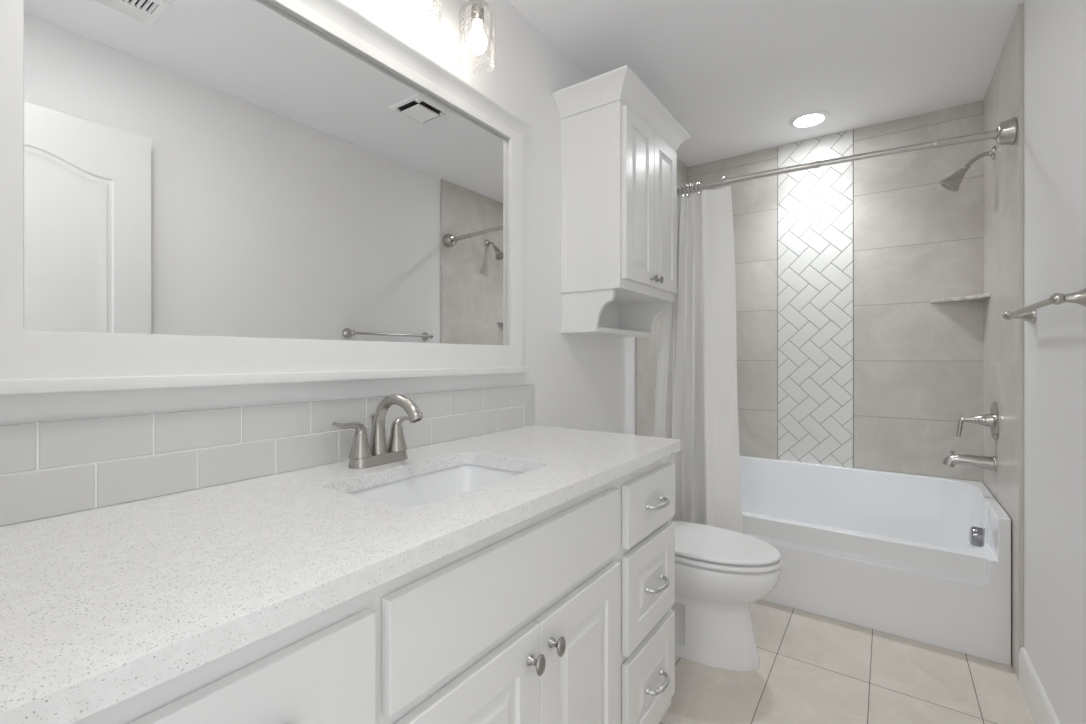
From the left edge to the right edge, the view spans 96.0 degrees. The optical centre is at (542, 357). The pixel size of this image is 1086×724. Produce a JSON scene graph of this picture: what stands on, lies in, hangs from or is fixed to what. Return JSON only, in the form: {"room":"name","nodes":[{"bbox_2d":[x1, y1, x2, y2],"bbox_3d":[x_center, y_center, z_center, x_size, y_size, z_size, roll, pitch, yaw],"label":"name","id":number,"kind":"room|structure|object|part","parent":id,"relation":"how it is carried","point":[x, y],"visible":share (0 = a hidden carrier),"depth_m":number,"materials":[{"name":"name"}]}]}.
{"room":"bathroom","nodes":[
{"label":"bathroom","id":0,"kind":"room"},
{"bbox_2d":[0,0,686,436],"bbox_3d":[-0.018,-0.049,1.953,0.112,2.419,3.412,0,0,35],"label":"wall","id":1,"kind":"structure","parent":0,"point":[582,382],"depth_m":1.84,"materials":[{"name":"paint"}]},
{"bbox_2d":[0,0,531,394],"bbox_3d":[-0.450,-0.395,1.223,0.046,0.900,1.364,0,0,35],"label":"wall mirror","id":2,"kind":"object","parent":1,"relation":"attached to","point":[194,193],"visible":1,"depth_m":1.00,"materials":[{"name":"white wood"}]},
{"bbox_3d":[-0.450,-0.820,1.223,0.046,0.051,1.364,0,0,35],"label":"crown","id":3,"kind":"part","parent":2,"relation":"part of","materials":[{"name":"paint"}]},
{"bbox_2d":[0,385,534,525],"bbox_3d":[-0.462,0.178,1.236,0.012,0.151,1.484,0,0,35],"label":"backsplash","id":4,"kind":"structure","parent":1,"relation":"attached to","point":[52,468],"depth_m":0.94,"materials":[{"name":"grey tile"}]},
{"bbox_2d":[399,0,441,33],"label":"vanity light","id":5,"kind":"object","parent":1,"relation":"attached to","point":[421,6],"depth_m":1.25,"materials":[{"name":"clear glass"}]},
{"bbox_3d":[-0.316,-0.947,1.260,0.107,0.171,0.107,0,0,35],"label":"lamp shade","id":6,"kind":"part","parent":5,"relation":"part of","materials":[{"name":"clear glass"}]},
{"bbox_3d":[-0.316,-0.940,1.260,0.055,0.087,0.055,0,0,35],"label":"bulb","id":7,"kind":"part","parent":5,"relation":"part of","materials":[{"name":"white glass"}]},
{"bbox_2d":[459,0,495,71],"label":"vanity light","id":8,"kind":"object","parent":1,"relation":"attached to","point":[477,41],"depth_m":1.42,"materials":[{"name":"clear glass"}]},
{"bbox_3d":[-0.192,-0.947,1.435,0.107,0.171,0.107,0,0,35],"label":"lamp shade","id":9,"kind":"part","parent":8,"relation":"part of","materials":[{"name":"clear glass"}]},
{"bbox_3d":[-0.192,-0.940,1.435,0.055,0.087,0.055,0,0,35],"label":"bulb","id":10,"kind":"part","parent":8,"relation":"part of","materials":[{"name":"white glass"}]},
{"bbox_3d":[-0.207,-1.058,1.446,0.074,0.150,0.038,0,0,35],"label":"arm","id":11,"kind":"part","parent":8,"relation":"part of","materials":[{"name":"silver metal"}]},
{"bbox_2d":[552,65,689,337],"bbox_3d":[0.371,-0.580,2.143,0.326,0.960,0.693,0,0,35],"label":"upper cabinet","id":12,"kind":"object","parent":1,"relation":"attached to","point":[619,144],"visible":1,"depth_m":1.95,"materials":[{"name":"paint"}]},
{"bbox_2d":[560,327,653,337],"bbox_3d":[0.305,-0.110,2.190,0.166,0.019,0.577,0,0,35],"label":"shelf","id":13,"kind":"object","parent":12,"relation":"attached to","point":[597,331],"depth_m":2.05,"materials":[{"name":"paint"}]},
{"bbox_3d":[0.371,-1.017,2.143,0.326,0.086,0.693,0,0,35],"label":"crown","id":14,"kind":"part","parent":12,"relation":"part of","materials":[{"name":"paint"}]},
{"bbox_3d":[0.386,-0.629,1.966,0.019,0.657,0.270,0,0,35],"label":"cabinet door","id":15,"kind":"part","parent":12,"relation":"part of","materials":[{"name":"paint"}]},
{"bbox_3d":[0.465,-0.331,2.039,0.028,0.033,0.022,0,0,35],"label":"knob","id":16,"kind":"part","parent":12,"relation":"part of","materials":[{"name":"silver metal"}]},
{"bbox_3d":[0.543,-0.629,2.189,0.019,0.657,0.270,0,0,35],"label":"cabinet door","id":17,"kind":"part","parent":12,"relation":"part of","materials":[{"name":"paint"}]},
{"bbox_2d":[677,117,1017,194],"bbox_3d":[1.119,-0.832,2.194,1.469,0.095,0.114,0,0,34],"label":"curtain rod","id":18,"kind":"object","parent":1,"relation":"attached to","point":[1006,132],"visible":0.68,"depth_m":1.97,"materials":[{"name":"silver metal"}]},
{"bbox_2d":[654,176,742,532],"bbox_3d":[0.753,0.099,2.418,0.453,1.913,0.162,0,0,35],"label":"shower curtain","id":19,"kind":"object","parent":18,"relation":"hanging from","point":[696,401],"visible":0.67,"depth_m":2.37,"materials":[{"name":"fabric"}]},
{"bbox_2d":[507,0,1024,166],"bbox_3d":[0.641,-1.308,1.489,1.700,0.100,3.412,0,0,35],"label":"ceiling","id":20,"kind":"structure","parent":0,"point":[733,74],"depth_m":2.04,"materials":[{"name":"paint"}]},
{"bbox_2d":[788,110,829,127],"bbox_3d":[1.404,-1.253,2.580,0.194,0.010,0.194,0,0,35],"label":"recessed light","id":21,"kind":"object","parent":20,"relation":"in","point":[811,118],"visible":1,"depth_m":2.56,"materials":[{"name":"white plastic"}]},
{"bbox_2d":[687,100,982,481],"bbox_3d":[1.582,-0.049,2.852,1.492,2.419,0.100,0,0,35],"label":"wall","id":22,"kind":"structure","parent":0,"point":[918,362],"depth_m":2.58,"materials":[{"name":"tile"}]},
{"bbox_2d":[777,129,853,467],"bbox_3d":[1.556,-0.314,2.807,0.384,1.889,0.005,0,0,35],"label":"tile strip","id":23,"kind":"object","parent":22,"relation":"attached to","point":[815,207],"visible":0.98,"depth_m":2.80,"materials":[{"name":"white tile"}]},
{"bbox_2d":[930,293,989,302],"bbox_3d":[2.009,-0.285,2.363,0.202,0.018,0.205,0,0,35],"label":"corner shelf","id":24,"kind":"object","parent":22,"relation":"attached to","point":[980,297],"visible":1,"depth_m":2.37,"materials":[{"name":"stone"}]},
{"bbox_2d":[659,599,1034,723],"bbox_3d":[0.416,1.211,1.170,1.700,0.100,4.192,0,0,35],"label":"floor","id":25,"kind":"structure","parent":0,"point":[813,668],"depth_m":1.74,"materials":[{"name":"tile"}]},
{"bbox_2d":[72,455,674,723],"bbox_3d":[-0.223,0.723,1.055,0.609,0.876,1.444,0,0,35],"label":"vanity cabinet","id":26,"kind":"object","parent":25,"relation":"on","point":[562,614],"visible":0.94,"depth_m":0.81,"materials":[{"name":"paint"}]},
{"bbox_3d":[-0.310,0.399,0.486,0.017,0.157,0.326,0,0,35],"label":"drawer","id":27,"kind":"part","parent":26,"relation":"part of","materials":[{"name":"paint"}]},
{"bbox_2d":[0,425,680,723],"bbox_3d":[-0.232,0.269,1.070,0.577,0.031,1.478,0,0,35],"label":"countertop","id":28,"kind":"structure","parent":26,"relation":"on","point":[102,607],"depth_m":0.62,"materials":[{"name":"stone"}]},
{"bbox_2d":[332,394,422,468],"bbox_3d":[-0.375,0.169,1.174,0.195,0.169,0.194,0,0,-5],"label":"faucet","id":29,"kind":"object","parent":28,"relation":"on","point":[362,455],"visible":1,"depth_m":1.15,"materials":[{"name":"silver metal"}]},
{"bbox_3d":[-0.441,0.160,1.111,0.028,0.035,0.089,0,0,35],"label":"lever","id":30,"kind":"part","parent":29,"relation":"part of","materials":[{"name":"silver metal"}]},
{"bbox_3d":[-0.424,0.203,1.136,0.052,0.054,0.052,0,0,35],"label":"handle","id":31,"kind":"part","parent":29,"relation":"part of","materials":[{"name":"silver metal"}]},
{"bbox_3d":[-0.416,0.190,1.192,0.012,0.107,0.012,0,0,35],"label":"lift rod","id":32,"kind":"part","parent":29,"relation":"part of","materials":[{"name":"silver metal"}]},
{"bbox_3d":[-0.395,0.242,1.177,0.055,0.024,0.155,0,0,35],"label":"plate","id":33,"kind":"part","parent":29,"relation":"part of","materials":[{"name":"silver metal"}]},
{"bbox_3d":[-0.344,0.161,1.141,0.171,0.152,0.042,0,0,35],"label":"spout","id":34,"kind":"part","parent":29,"relation":"part of","materials":[{"name":"silver metal"}]},
{"bbox_3d":[-0.365,0.203,1.219,0.052,0.054,0.052,0,0,35],"label":"handle","id":35,"kind":"part","parent":29,"relation":"part of","materials":[{"name":"silver metal"}]},
{"bbox_3d":[-0.348,0.160,1.244,0.028,0.035,0.089,0,0,35],"label":"lever","id":36,"kind":"part","parent":29,"relation":"part of","materials":[{"name":"silver metal"}]},
{"bbox_2d":[349,464,521,507],"bbox_3d":[-0.215,0.361,1.064,0.330,0.152,0.476,0,0,35],"label":"sink","id":37,"kind":"object","parent":28,"relation":"in","point":[419,490],"visible":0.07,"depth_m":1.22,"materials":[{"name":"ceramic"}]},
{"bbox_3d":[-0.108,0.752,0.773,0.017,0.518,0.334,0,0,35],"label":"cabinet door","id":38,"kind":"part","parent":26,"relation":"part of","materials":[{"name":"paint"}]},
{"bbox_3d":[-0.014,0.390,0.906,0.017,0.150,0.662,0,0,35],"label":"false drawer","id":39,"kind":"part","parent":26,"relation":"part of","materials":[{"name":"paint"}]},
{"bbox_3d":[-0.011,0.544,0.869,0.030,0.037,0.025,0,0,35],"label":"knob","id":40,"kind":"part","parent":26,"relation":"part of","materials":[{"name":"silver metal"}]},
{"bbox_3d":[0.027,0.544,0.924,0.030,0.037,0.025,0,0,35],"label":"knob","id":41,"kind":"part","parent":26,"relation":"part of","materials":[{"name":"silver metal"}]},
{"bbox_3d":[0.084,0.752,1.045,0.017,0.518,0.328,0,0,35],"label":"cabinet door","id":42,"kind":"part","parent":26,"relation":"part of","materials":[{"name":"paint"}]},
{"bbox_3d":[0.298,0.890,1.349,0.017,0.245,0.326,0,0,35],"label":"drawer","id":43,"kind":"part","parent":26,"relation":"part of","materials":[{"name":"paint"}]},
{"bbox_3d":[0.298,0.621,1.349,0.017,0.245,0.326,0,0,35],"label":"drawer","id":44,"kind":"part","parent":26,"relation":"part of","materials":[{"name":"paint"}]},
{"bbox_3d":[0.298,0.399,1.349,0.017,0.157,0.326,0,0,35],"label":"drawer","id":45,"kind":"part","parent":26,"relation":"part of","materials":[{"name":"paint"}]},
{"bbox_3d":[0.320,0.890,1.333,0.040,0.015,0.111,0,0,35],"label":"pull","id":46,"kind":"part","parent":26,"relation":"part of","materials":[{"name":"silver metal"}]},
{"bbox_3d":[0.320,0.621,1.333,0.040,0.015,0.111,0,0,35],"label":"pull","id":47,"kind":"part","parent":26,"relation":"part of","materials":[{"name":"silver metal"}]},
{"bbox_3d":[0.320,0.399,1.333,0.040,0.015,0.111,0,0,35],"label":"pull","id":48,"kind":"part","parent":26,"relation":"part of","materials":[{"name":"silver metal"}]},
{"bbox_2d":[671,521,781,670],"bbox_3d":[0.560,0.793,2.009,0.768,0.735,0.420,0,0,35],"label":"toilet","id":49,"kind":"object","parent":25,"relation":"on","point":[720,572],"visible":0.48,"depth_m":1.83,"materials":[{"name":"ceramic"}]},
{"bbox_3d":[0.654,0.732,1.943,0.529,0.020,0.360,0,0,35],"label":"lid","id":50,"kind":"part","parent":49,"relation":"part of","materials":[{"name":"plastic"}]},
{"bbox_3d":[0.664,0.758,1.936,0.513,0.018,0.364,0,0,35],"label":"seat","id":51,"kind":"part","parent":49,"relation":"part of","materials":[{"name":"plastic"}]},
{"bbox_2d":[740,456,1010,665],"bbox_3d":[1.356,0.885,2.532,1.461,0.552,0.672,0,0,35],"label":"bathtub","id":52,"kind":"object","parent":25,"relation":"on","point":[925,559],"visible":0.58,"depth_m":2.19,"materials":[{"name":"ceramic"}]},
{"bbox_3d":[1.871,0.773,2.107,0.048,0.086,0.086,0,0,35],"label":"overflow plate","id":53,"kind":"part","parent":52,"relation":"part of","materials":[{"name":"grey metal"}]},
{"bbox_2d":[983,0,1085,723],"bbox_3d":[1.273,-0.049,1.043,0.113,2.419,3.412,0,0,35],"label":"wall","id":54,"kind":"structure","parent":0,"point":[1054,30],"depth_m":1.51,"materials":[{"name":"paint"}]},
{"bbox_2d":[940,146,995,191],"bbox_3d":[1.883,-0.833,2.169,0.190,0.176,0.084,0,0,32],"label":"shower","id":55,"kind":"object","parent":54,"relation":"attached to","point":[951,183],"visible":1,"depth_m":2.17,"materials":[{"name":"silver metal"}]},
{"bbox_3d":[1.923,-0.869,2.155,0.106,0.063,0.019,0,0,28],"label":"arm","id":56,"kind":"part","parent":55,"relation":"part of","materials":[{"name":"silver metal"}]},
{"bbox_2d":[942,451,996,470],"bbox_3d":[1.888,0.457,2.168,0.180,0.074,0.066,0,0,35],"label":"tub spout","id":57,"kind":"object","parent":54,"relation":"attached to","point":[983,462],"visible":1,"depth_m":2.15,"materials":[{"name":"silver metal"}]},
{"bbox_2d":[956,402,998,439],"bbox_3d":[1.907,0.275,2.155,0.131,0.166,0.166,0,0,35],"label":"shower valve","id":58,"kind":"object","parent":54,"relation":"attached to","point":[991,420],"visible":1,"depth_m":2.12,"materials":[{"name":"silver metal"}]},
{"bbox_3d":[1.893,0.304,2.165,0.098,0.104,0.046,0,0,35],"label":"handle","id":59,"kind":"part","parent":58,"relation":"part of","materials":[{"name":"silver metal"}]},
{"bbox_3d":[1.947,0.275,2.127,0.034,0.166,0.166,0,0,35],"label":"plate","id":60,"kind":"part","parent":58,"relation":"part of","materials":[{"name":"silver metal"}]},
{"bbox_2d":[1018,3,1023,645],"bbox_3d":[1.704,-0.116,1.742,0.014,2.284,0.006,0,0,35],"label":"trim","id":61,"kind":"structure","parent":54,"relation":"attached to","point":[1020,6],"depth_m":1.74,"materials":[{"name":"wood"}]},
{"bbox_2d":[1019,647,1059,723],"bbox_3d":[1.226,1.095,1.063,0.014,0.133,1.651,0,0,35],"label":"baseboard","id":62,"kind":"structure","parent":54,"relation":"attached to","point":[1040,707],"depth_m":1.56,"materials":[{"name":"paint"}]},
{"bbox_2d":[1003,288,1085,323],"bbox_3d":[1.425,-0.141,1.400,0.076,0.060,0.646,0,0,35],"label":"towel bar","id":63,"kind":"object","parent":54,"relation":"attached to","point":[1028,313],"visible":1,"depth_m":1.25,"materials":[{"name":"silver metal"}]},
{"bbox_3d":[1.593,-0.141,1.639,0.076,0.060,0.060,0,0,35],"label":"post","id":64,"kind":"part","parent":63,"relation":"part of","materials":[{"name":"silver metal"}]},
{"bbox_3d":[1.256,-0.141,1.161,0.076,0.060,0.060,0,0,35],"label":"post","id":65,"kind":"part","parent":63,"relation":"part of","materials":[{"name":"silver metal"}]}
]}

